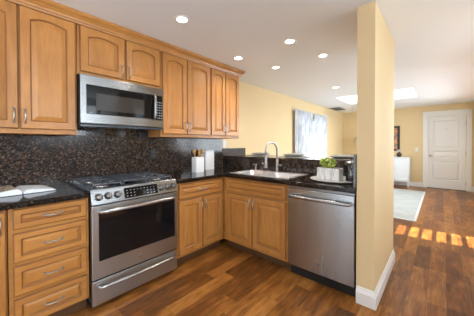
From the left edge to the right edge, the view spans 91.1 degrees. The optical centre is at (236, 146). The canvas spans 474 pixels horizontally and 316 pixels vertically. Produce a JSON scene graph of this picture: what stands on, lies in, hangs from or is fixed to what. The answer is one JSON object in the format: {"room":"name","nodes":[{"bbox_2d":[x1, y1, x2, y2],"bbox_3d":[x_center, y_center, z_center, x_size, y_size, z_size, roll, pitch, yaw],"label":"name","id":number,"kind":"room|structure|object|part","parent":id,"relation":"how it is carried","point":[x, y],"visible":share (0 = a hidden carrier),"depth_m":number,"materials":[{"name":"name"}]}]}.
{"room":"kitchen","nodes":[
{"label":"kitchen","id":0,"kind":"room"},
{"bbox_2d":[86,81,342,166],"bbox_3d":[0.248,0.043,4.351,0.120,2.360,10.740,1,1,41],"label":"wall","id":1,"kind":"structure","parent":0,"point":[265,116],"depth_m":4.81,"materials":[{"name":"yellow paint"}]},
{"bbox_2d":[0,0,76,135],"bbox_3d":[-1.676,-0.600,1.760,0.376,1.005,0.717,1,1,41],"label":"upper cabinet","id":2,"kind":"object","parent":1,"relation":"attached to","point":[38,81],"visible":1,"depth_m":1.74,"materials":[{"name":"brown wood"}]},
{"bbox_3d":[-1.685,-0.572,1.536,0.022,0.886,0.347,1,1,41],"label":"door","id":3,"kind":"part","parent":2,"relation":"part of","materials":[{"name":"brown wood"}]},
{"bbox_3d":[-1.566,-0.222,1.632,0.037,0.117,0.017,1,1,41],"label":"handle","id":4,"kind":"part","parent":2,"relation":"part of","materials":[{"name":"silver metal"}]},
{"bbox_3d":[-1.526,-0.223,1.678,0.037,0.117,0.017,1,1,41],"label":"handle","id":5,"kind":"part","parent":2,"relation":"part of","materials":[{"name":"silver metal"}]},
{"bbox_3d":[-1.452,-0.575,1.801,0.022,0.886,0.340,1,1,41],"label":"door","id":6,"kind":"part","parent":2,"relation":"part of","materials":[{"name":"brown wood"}]},
{"bbox_2d":[0,134,221,186],"bbox_3d":[-1.358,0.132,2.423,0.010,0.486,3.401,1,1,41],"label":"backsplash","id":7,"kind":"structure","parent":1,"relation":"attached to","point":[24,159],"depth_m":2.28,"materials":[{"name":"stone"}]},
{"bbox_2d":[138,131,148,141],"bbox_3d":[-1.082,-0.112,2.692,0.045,0.127,0.115,1,1,41],"label":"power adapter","id":8,"kind":"object","parent":7,"relation":"attached to","point":[141,134],"visible":0.98,"depth_m":2.67,"materials":[{"name":"black plastic"}]},
{"bbox_2d":[151,149,156,157],"bbox_3d":[-1.005,0.084,2.810,0.009,0.115,0.072,1,1,41],"label":"wall outlet","id":9,"kind":"object","parent":7,"relation":"attached to","point":[153,151],"visible":1,"depth_m":2.81,"materials":[{"name":"black plastic"}]},
{"bbox_2d":[77,128,145,136],"bbox_3d":[-1.331,-0.332,2.450,0.010,0.439,0.768,1,1,41],"label":"backsplash","id":10,"kind":"structure","parent":1,"relation":"attached to","point":[89,132],"depth_m":2.41,"materials":[{"name":"stone"}]},
{"bbox_2d":[76,23,159,88],"bbox_3d":[-1.185,-0.864,2.316,0.376,0.492,0.763,1,1,41],"label":"upper cabinet","id":11,"kind":"object","parent":1,"relation":"attached to","point":[98,53],"visible":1,"depth_m":2.16,"materials":[{"name":"brown wood"}]},
{"bbox_3d":[-1.198,-0.831,2.088,0.022,0.383,0.364,1,1,41],"label":"door","id":12,"kind":"part","parent":11,"relation":"part of","materials":[{"name":"brown wood"}]},
{"bbox_2d":[76,73,163,130],"bbox_3d":[-1.158,-0.394,2.296,0.446,0.438,0.757,1,1,41],"label":"microwave","id":13,"kind":"object","parent":11,"relation":"attached to","point":[102,103],"visible":1,"depth_m":2.12,"materials":[{"name":"silver metal"}]},
{"bbox_3d":[-1.044,-0.401,2.159,0.004,0.246,0.618,1,1,41],"label":"door glass","id":14,"kind":"part","parent":13,"relation":"part of","materials":[{"name":"black glass"}]},
{"bbox_3d":[-0.836,-0.405,2.363,0.050,0.269,0.023,1,1,41],"label":"handle","id":15,"kind":"part","parent":13,"relation":"part of","materials":[{"name":"silver metal"}]},
{"bbox_3d":[-0.951,-0.835,2.369,0.022,0.383,0.354,1,1,41],"label":"door","id":16,"kind":"part","parent":11,"relation":"part of","materials":[{"name":"brown wood"}]},
{"bbox_2d":[7,0,244,76],"bbox_3d":[-1.175,-1.067,2.306,0.398,0.084,3.492,1,1,41],"label":"crown molding","id":17,"kind":"structure","parent":1,"relation":"attached to","point":[50,7],"depth_m":2.13,"materials":[{"name":"brown wood"}]},
{"bbox_2d":[146,51,210,137],"bbox_3d":[-0.693,-0.615,2.879,0.376,1.005,0.717,1,1,41],"label":"upper cabinet","id":18,"kind":"object","parent":1,"relation":"attached to","point":[185,84],"visible":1,"depth_m":2.73,"materials":[{"name":"brown wood"}]},
{"bbox_3d":[-0.706,-0.587,2.651,0.022,0.886,0.320,1,1,41],"label":"door","id":19,"kind":"part","parent":18,"relation":"part of","materials":[{"name":"brown wood"}]},
{"bbox_3d":[-0.475,-0.591,2.914,0.022,0.886,0.368,1,1,41],"label":"door","id":20,"kind":"part","parent":18,"relation":"part of","materials":[{"name":"brown wood"}]},
{"bbox_2d":[203,67,238,138],"bbox_3d":[-0.263,-0.622,3.368,0.376,1.005,0.575,1,1,41],"label":"upper cabinet","id":21,"kind":"object","parent":1,"relation":"attached to","point":[224,87],"visible":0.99,"depth_m":3.24,"materials":[{"name":"brown wood"}]},
{"bbox_3d":[-0.254,-0.594,3.165,0.022,0.886,0.264,1,1,41],"label":"door","id":22,"kind":"part","parent":21,"relation":"part of","materials":[{"name":"brown wood"}]},
{"bbox_3d":[-0.068,-0.597,3.377,0.022,0.886,0.284,1,1,41],"label":"door","id":23,"kind":"part","parent":21,"relation":"part of","materials":[{"name":"brown wood"}]},
{"bbox_2d":[222,148,244,154],"bbox_3d":[-0.044,0.081,3.912,0.019,0.111,0.570,1,1,41],"label":"backsplash","id":24,"kind":"structure","parent":1,"relation":"attached to","point":[225,151],"depth_m":3.88,"materials":[{"name":"stone"}]},
{"bbox_3d":[1.988,-0.887,6.158,0.097,0.036,2.110,1,1,41],"label":"curtain rod","id":25,"kind":"object","parent":1,"relation":"attached to","visible":0},
{"bbox_2d":[295,108,312,156],"bbox_3d":[1.683,0.120,5.773,0.046,2.046,0.981,1,1,41],"label":"sheer curtain","id":26,"kind":"object","parent":25,"relation":"hanging from","point":[303,120],"visible":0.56,"depth_m":5.77,"materials":[{"name":"white fabric"}]},
{"bbox_2d":[314,113,326,156],"bbox_3d":[2.375,0.110,6.563,0.045,2.046,0.881,1,1,41],"label":"sheer curtain","id":27,"kind":"object","parent":25,"relation":"hanging from","point":[320,122],"visible":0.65,"depth_m":6.51,"materials":[{"name":"white fabric"}]},
{"bbox_2d":[52,0,473,112],"bbox_3d":[1.944,-1.172,2.845,4.640,0.100,10.740,1,1,41],"label":"ceiling","id":28,"kind":"structure","parent":0,"point":[433,39],"depth_m":2.36,"materials":[{"name":"paint"}]},
{"bbox_2d":[173,15,189,23],"bbox_3d":[-0.479,-1.105,2.026,0.144,0.006,0.144,1,1,41],"label":"recessed light","id":29,"kind":"object","parent":28,"relation":"in","point":[181,19],"visible":1,"depth_m":2.02,"materials":[{"name":"white paint"}]},
{"bbox_2d":[233,56,243,59],"bbox_3d":[0.018,-1.116,2.941,0.144,0.006,0.144,1,1,41],"label":"recessed light","id":30,"kind":"object","parent":28,"relation":"in","point":[235,57],"visible":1,"depth_m":2.94,"materials":[{"name":"white"}]},
{"bbox_2d":[283,39,296,44],"bbox_3d":[0.560,-1.112,2.467,0.144,0.006,0.144,1,1,41],"label":"recessed light","id":31,"kind":"object","parent":28,"relation":"in","point":[287,41],"visible":1,"depth_m":2.46,"materials":[{"name":"white"}]},
{"bbox_2d":[317,53,328,57],"bbox_3d":[1.058,-1.117,2.858,0.144,0.006,0.144,1,1,41],"label":"recessed light","id":32,"kind":"object","parent":28,"relation":"in","point":[323,55],"visible":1,"depth_m":2.85,"materials":[{"name":"white"}]},
{"bbox_2d":[329,107,345,110],"bbox_3d":[3.127,-1.170,7.223,0.300,0.013,0.600,1,1,41],"label":"ceiling vent","id":33,"kind":"object","parent":28,"relation":"in","point":[336,108],"visible":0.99,"depth_m":7.14,"materials":[{"name":"white metal"}]},
{"bbox_2d":[344,88,414,99],"bbox_3d":[3.263,-1.481,5.443,1.510,0.449,1.210,1,1,41],"label":"window","id":34,"kind":"structure","parent":28,"relation":"attached to","point":[410,90],"depth_m":5.62,"materials":[{"name":"paint"}]},
{"bbox_2d":[67,185,473,315],"bbox_3d":[1.948,1.288,2.875,4.640,0.100,10.740,1,1,41],"label":"floor","id":35,"kind":"structure","parent":0,"point":[432,274],"depth_m":2.11,"materials":[{"name":"brown wood"}]},
{"bbox_2d":[0,210,7,315],"bbox_3d":[-1.842,0.826,1.375,0.653,0.874,0.652,1,1,41],"label":"base cabinet","id":36,"kind":"object","parent":35,"relation":"on","point":[3,214],"visible":0.94,"depth_m":1.42,"materials":[{"name":"brown wood"}]},
{"bbox_2d":[0,183,89,210],"bbox_3d":[-1.710,0.365,1.534,0.636,0.038,1.116,1,1,41],"label":"countertop","id":37,"kind":"structure","parent":36,"relation":"on","point":[64,192],"depth_m":1.61,"materials":[{"name":"stone"}]},
{"bbox_2d":[0,185,56,197],"bbox_3d":[-1.652,0.321,1.758,0.296,0.045,0.410,0,1,37],"label":"open book","id":38,"kind":"object","parent":37,"relation":"on","point":[7,190],"visible":1,"depth_m":1.72,"materials":[{"name":"white paper"}]},
{"bbox_2d":[7,198,88,315],"bbox_3d":[-1.479,0.820,1.789,0.653,0.874,0.438,1,1,41],"label":"base cabinet","id":39,"kind":"object","parent":35,"relation":"on","point":[48,244],"visible":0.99,"depth_m":1.58,"materials":[{"name":"brown wood"}]},
{"bbox_3d":[-1.268,0.457,1.601,0.022,0.128,0.401,1,1,41],"label":"drawer","id":40,"kind":"part","parent":39,"relation":"part of","materials":[{"name":"brown wood"}]},
{"bbox_3d":[-1.267,1.057,1.609,0.022,0.180,0.401,1,1,41],"label":"drawer","id":41,"kind":"part","parent":39,"relation":"part of","materials":[{"name":"brown wood"}]},
{"bbox_3d":[-1.267,0.849,1.606,0.022,0.184,0.401,1,1,41],"label":"drawer","id":42,"kind":"part","parent":39,"relation":"part of","materials":[{"name":"brown wood"}]},
{"bbox_3d":[-1.268,0.639,1.604,0.022,0.184,0.401,1,1,41],"label":"drawer","id":43,"kind":"part","parent":39,"relation":"part of","materials":[{"name":"brown wood"}]},
{"bbox_3d":[-1.247,0.457,1.583,0.037,0.017,0.117,1,1,41],"label":"handle","id":44,"kind":"part","parent":39,"relation":"part of","materials":[{"name":"silver metal"}]},
{"bbox_3d":[-1.246,0.849,1.587,0.037,0.017,0.117,1,1,41],"label":"handle","id":45,"kind":"part","parent":39,"relation":"part of","materials":[{"name":"silver metal"}]},
{"bbox_3d":[-1.246,0.639,1.585,0.037,0.017,0.117,1,1,41],"label":"handle","id":46,"kind":"part","parent":39,"relation":"part of","materials":[{"name":"silver metal"}]},
{"bbox_3d":[-1.246,1.057,1.590,0.037,0.017,0.117,1,1,41],"label":"handle","id":47,"kind":"part","parent":39,"relation":"part of","materials":[{"name":"silver metal"}]},
{"bbox_2d":[68,172,177,307],"bbox_3d":[-1.057,0.768,2.221,0.709,0.966,0.756,1,1,41],"label":"gas range","id":48,"kind":"object","parent":35,"relation":"on","point":[132,217],"visible":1,"depth_m":1.98,"materials":[{"name":"silver metal"}]},
{"bbox_3d":[-1.052,0.388,1.777,0.044,0.057,0.058,1,1,41],"label":"knob","id":49,"kind":"part","parent":48,"relation":"part of","materials":[{"name":"metal"}]},
{"bbox_3d":[-1.007,0.387,1.829,0.044,0.057,0.058,1,1,41],"label":"knob","id":50,"kind":"part","parent":48,"relation":"part of","materials":[{"name":"metal"}]},
{"bbox_2d":[68,176,167,191],"bbox_3d":[-1.105,0.339,2.257,0.585,0.012,0.756,1,1,41],"label":"cooktop","id":51,"kind":"object","parent":48,"relation":"in","point":[82,186],"depth_m":2.11,"materials":[{"name":"black metal"}]},
{"bbox_3d":[-0.961,0.387,1.881,0.044,0.057,0.058,1,1,41],"label":"knob","id":52,"kind":"part","parent":48,"relation":"part of","materials":[{"name":"metal"}]},
{"bbox_3d":[-0.858,0.735,2.046,0.035,0.564,0.750,1,1,41],"label":"oven door","id":53,"kind":"part","parent":48,"relation":"part of","materials":[{"name":"silver metal"}]},
{"bbox_3d":[-0.860,0.383,2.042,0.067,0.115,0.756,1,1,41],"label":"control panel","id":54,"kind":"part","parent":48,"relation":"part of","materials":[{"name":"silver metal"}]},
{"bbox_3d":[-0.858,1.124,2.051,0.033,0.187,0.750,1,1,41],"label":"warming drawer","id":55,"kind":"part","parent":48,"relation":"part of","materials":[{"name":"silver metal"}]},
{"bbox_3d":[-0.825,1.077,2.021,0.061,0.027,0.680,1,1,41],"label":"handle","id":56,"kind":"part","parent":48,"relation":"part of","materials":[{"name":"silver metal"}]},
{"bbox_3d":[-0.819,0.497,2.009,0.075,0.036,0.671,1,1,41],"label":"handle","id":57,"kind":"part","parent":48,"relation":"part of","materials":[{"name":"silver metal"}]},
{"bbox_2d":[176,177,223,264],"bbox_3d":[-0.595,0.806,2.796,0.653,0.874,0.692,1,1,41],"label":"base cabinet","id":58,"kind":"object","parent":35,"relation":"on","point":[200,204],"visible":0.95,"depth_m":2.57,"materials":[{"name":"brown wood"}]},
{"bbox_3d":[-0.493,0.839,2.488,0.022,0.564,0.307,1,1,41],"label":"door","id":59,"kind":"part","parent":58,"relation":"part of","materials":[{"name":"brown wood"}]},
{"bbox_3d":[-0.392,0.463,2.599,0.022,0.152,0.615,1,1,41],"label":"drawer","id":60,"kind":"part","parent":58,"relation":"part of","materials":[{"name":"brown wood"}]},
{"bbox_3d":[-0.287,0.836,2.722,0.022,0.564,0.300,1,1,41],"label":"door","id":61,"kind":"part","parent":58,"relation":"part of","materials":[{"name":"brown wood"}]},
{"bbox_2d":[224,177,290,268],"bbox_3d":[0.343,0.805,2.780,0.889,0.874,0.628,1,1,41],"label":"base cabinet","id":62,"kind":"object","parent":35,"relation":"on","point":[255,212],"visible":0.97,"depth_m":2.53,"materials":[{"name":"brown wood"}]},
{"bbox_3d":[0.025,0.835,2.704,0.385,0.564,0.022,1,1,41],"label":"door","id":63,"kind":"part","parent":62,"relation":"part of","materials":[{"name":"brown wood"}]},
{"bbox_2d":[153,167,356,192],"bbox_3d":[0.139,0.350,2.530,2.100,0.038,1.277,1,1,41],"label":"countertop","id":64,"kind":"structure","parent":62,"relation":"on","point":[180,176],"depth_m":2.48,"materials":[{"name":"stone"}]},
{"bbox_2d":[192,157,203,172],"bbox_3d":[-0.505,0.230,3.008,0.104,0.193,0.136,1,1,41],"label":"utensil crock","id":65,"kind":"object","parent":64,"relation":"on","point":[197,162],"visible":0.96,"depth_m":2.96,"materials":[{"name":"white ceramic"}]},
{"bbox_2d":[202,148,213,169],"bbox_3d":[-0.417,0.173,3.315,0.100,0.300,0.166,1,1,41],"label":"canister","id":66,"kind":"object","parent":64,"relation":"on","point":[208,155],"visible":0.79,"depth_m":3.27,"materials":[{"name":"white ceramic"}]},
{"bbox_2d":[231,169,308,178],"bbox_3d":[0.377,0.416,2.812,0.804,0.187,0.504,1,1,41],"label":"double sink","id":67,"kind":"object","parent":64,"relation":"in","point":[263,173],"visible":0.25,"depth_m":2.85,"materials":[{"name":"metal"}]},
{"bbox_3d":[0.216,0.415,2.913,0.353,0.186,0.358,1,1,41],"label":"bowl","id":68,"kind":"part","parent":67,"relation":"part of","materials":[{"name":"metal"}]},
{"bbox_3d":[0.498,0.418,2.666,0.353,0.186,0.358,1,1,41],"label":"bowl","id":69,"kind":"part","parent":67,"relation":"part of","materials":[{"name":"metal"}]},
{"bbox_2d":[261,141,281,171],"bbox_3d":[0.438,0.126,2.894,0.272,0.390,0.098,-1,1,-33],"label":"kitchen faucet","id":70,"kind":"object","parent":64,"relation":"on","point":[265,163],"visible":1,"depth_m":2.91,"materials":[{"name":"silver metal"}]},
{"bbox_2d":[310,176,352,182],"bbox_3d":[0.973,0.323,2.308,0.476,0.016,0.476,1,1,41],"label":"round tray","id":71,"kind":"object","parent":64,"relation":"on","point":[312,177],"visible":0.45,"depth_m":2.19,"materials":[{"name":"white ceramic"}]},
{"bbox_2d":[317,167,342,181],"bbox_3d":[0.914,0.267,2.290,0.216,0.118,0.120,1,1,41],"label":"planter","id":72,"kind":"object","parent":71,"relation":"on","point":[330,174],"visible":0.98,"depth_m":2.24,"materials":[{"name":"ceramic"}]},
{"bbox_2d":[319,157,336,167],"bbox_3d":[0.890,0.162,2.295,0.182,0.102,0.144,1,1,41],"label":"leafy plant","id":73,"kind":"object","parent":72,"relation":"on","point":[326,163],"visible":1,"depth_m":2.28,"materials":[{"name":"green plant"}]},
{"bbox_2d":[343,157,352,181],"bbox_3d":[1.081,0.215,2.231,0.145,0.224,0.117,1,1,41],"label":"press","id":74,"kind":"object","parent":71,"relation":"on","point":[349,177],"visible":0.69,"depth_m":2.21,"materials":[{"name":"clear glass"}]},
{"bbox_3d":[1.092,0.248,2.215,0.107,0.158,0.107,1,1,41],"label":"frame","id":75,"kind":"part","parent":74,"relation":"part of","materials":[{"name":"black plastic"}]},
{"bbox_3d":[0.330,0.838,2.436,0.410,0.564,0.022,1,1,41],"label":"door","id":76,"kind":"part","parent":62,"relation":"part of","materials":[{"name":"brown wood"}]},
{"bbox_2d":[288,185,356,296],"bbox_3d":[0.892,0.811,2.265,0.601,0.872,0.640,1,1,41],"label":"dishwasher","id":77,"kind":"object","parent":35,"relation":"on","point":[321,223],"visible":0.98,"depth_m":2.04,"materials":[{"name":"silver metal"}]},
{"bbox_3d":[0.700,0.468,2.046,0.571,0.030,0.062,1,1,41],"label":"handle","id":78,"kind":"part","parent":77,"relation":"part of","materials":[{"name":"silver metal"}]},
{"bbox_3d":[0.908,1.197,2.287,0.600,0.100,0.435,1,1,41],"label":"toe panel","id":79,"kind":"part","parent":77,"relation":"part of","materials":[{"name":"metal"}]},
{"bbox_2d":[394,157,410,187],"bbox_3d":[4.515,0.743,7.278,1.464,0.873,0.436,1,1,41],"label":"sideboard","id":80,"kind":"object","parent":35,"relation":"on","point":[402,165],"visible":0.26,"depth_m":6.78,"materials":[{"name":"white paint"}]},
{"bbox_3d":[4.796,0.658,6.788,0.348,0.625,0.017,1,1,41],"label":"door","id":81,"kind":"part","parent":80,"relation":"part of","materials":[{"name":"white paint"}]},
{"bbox_2d":[393,189,424,221],"bbox_3d":[3.225,1.198,5.559,1.875,0.010,3.080,1,1,41],"label":"area rug","id":82,"kind":"object","parent":35,"relation":"on","point":[407,203],"visible":0.42,"depth_m":4.84,"materials":[{"name":"white fabric"}]},
{"bbox_2d":[356,1,394,290],"bbox_3d":[1.322,0.067,2.182,0.128,2.360,0.953,1,1,41],"label":"wall","id":83,"kind":"structure","parent":0,"point":[375,42],"depth_m":1.85,"materials":[{"name":"yellow paint"}]},
{"bbox_2d":[353,154,356,188],"bbox_3d":[1.141,0.197,2.089,0.019,0.276,0.605,1,1,41],"label":"backsplash","id":84,"kind":"structure","parent":83,"relation":"attached to","point":[354,155],"depth_m":1.86,"materials":[{"name":"stone"}]},
{"bbox_2d":[356,249,394,310],"bbox_3d":[1.330,1.180,2.190,0.144,0.134,0.985,1,1,41],"label":"baseboard","id":85,"kind":"structure","parent":83,"relation":"attached to","point":[365,297],"depth_m":1.85,"materials":[{"name":"white paint"}]},
{"bbox_2d":[343,102,473,186],"bbox_3d":[5.055,0.000,7.196,3.350,2.360,0.120,1,1,41],"label":"wall","id":86,"kind":"structure","parent":0,"point":[410,120],"depth_m":6.96,"materials":[{"name":"yellow paint"}]},
{"bbox_2d":[394,126,399,150],"bbox_3d":[4.768,-0.257,7.344,0.620,0.770,0.030,1,1,41],"label":"framed picture","id":87,"kind":"object","parent":86,"relation":"attached to","point":[396,128],"visible":0.27,"depth_m":7.18,"materials":[{"name":"brown wood"}]},
{"bbox_2d":[394,128,397,148],"bbox_3d":[4.774,-0.257,7.350,0.498,0.648,0.010,1,1,41],"label":"print","id":88,"kind":"object","parent":87,"relation":"attached to","point":[395,129],"depth_m":7.21},
{"bbox_2d":[394,181,421,186],"bbox_3d":[4.587,1.110,7.532,2.218,0.134,0.016,1,1,41],"label":"baseboard","id":89,"kind":"structure","parent":86,"relation":"attached to","point":[416,184],"depth_m":6.97,"materials":[{"name":"white paint"}]},
{"bbox_2d":[422,109,471,191],"bbox_3d":[5.828,0.092,6.482,1.034,2.190,0.156,1,1,41],"label":"door","id":90,"kind":"structure","parent":86,"relation":"in","point":[449,167],"depth_m":6.45,"materials":[{"name":"white paint"}]},
{"bbox_3d":[5.833,0.672,6.494,0.574,0.530,0.014,1,1,41],"label":"panel","id":91,"kind":"part","parent":90,"relation":"part of","materials":[{"name":"white paint"}]},
{"bbox_3d":[5.833,0.232,6.489,0.574,0.190,0.014,1,1,41],"label":"panel","id":92,"kind":"part","parent":90,"relation":"part of","materials":[{"name":"white paint"}]},
{"bbox_3d":[5.832,-0.345,6.482,0.574,0.785,0.014,1,1,41],"label":"panel","id":93,"kind":"part","parent":90,"relation":"part of","materials":[{"name":"white paint"}]},
{"bbox_3d":[0.613,0.711,3.079,2.114,1.054,0.124,1,1,41],"label":"wall","id":94,"kind":"structure","parent":0,"visible":0},
{"bbox_2d":[223,158,352,175],"bbox_3d":[0.568,0.270,3.015,2.101,0.170,0.019,1,1,41],"label":"backsplash","id":95,"kind":"structure","parent":94,"relation":"attached to","point":[310,168],"depth_m":3.00,"materials":[{"name":"stone"}]},
{"bbox_2d":[223,154,352,163],"bbox_3d":[0.750,0.163,3.216,2.093,0.036,0.570,1,1,41],"label":"bar","id":96,"kind":"object","parent":94,"relation":"on","point":[307,159],"visible":0.48,"depth_m":3.02,"materials":[{"name":"stone"}]},
{"bbox_2d":[278,156,307,157],"bbox_3d":[0.800,0.141,3.269,0.400,0.004,0.300,1,1,41],"label":"placemat","id":97,"kind":"object","parent":96,"relation":"on","point":[278,156],"visible":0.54,"depth_m":3.29,"materials":[{"name":"fabric"}]},
{"bbox_2d":[285,155,303,156],"bbox_3d":[0.800,0.126,3.268,0.292,0.025,0.292,1,1,41],"label":"plate","id":98,"kind":"object","parent":97,"relation":"on","point":[285,155],"visible":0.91,"depth_m":3.17,"materials":[{"name":"white ceramic"}]},
{"bbox_2d":[284,153,303,154],"bbox_3d":[0.800,0.105,3.268,0.236,0.018,0.173,1,1,41],"label":"folded napkin","id":99,"kind":"object","parent":98,"relation":"on","point":[286,153],"visible":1,"depth_m":3.26,"materials":[{"name":"fabric"}]},
{"bbox_3d":[1.289,0.146,2.840,0.400,0.004,0.300,1,1,41],"label":"placemat","id":100,"kind":"object","parent":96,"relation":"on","visible":0},
{"bbox_2d":[330,156,352,158],"bbox_3d":[1.289,0.131,2.840,0.292,0.025,0.292,1,1,41],"label":"plate","id":101,"kind":"object","parent":100,"relation":"on","point":[330,156],"visible":0.74,"depth_m":2.76,"materials":[{"name":"white ceramic"}]},
{"bbox_2d":[331,154,352,156],"bbox_3d":[1.289,0.109,2.840,0.236,0.018,0.173,1,1,41],"label":"folded napkin","id":102,"kind":"object","parent":101,"relation":"on","point":[338,155],"visible":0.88,"depth_m":2.76,"materials":[{"name":"fabric"}]}
]}

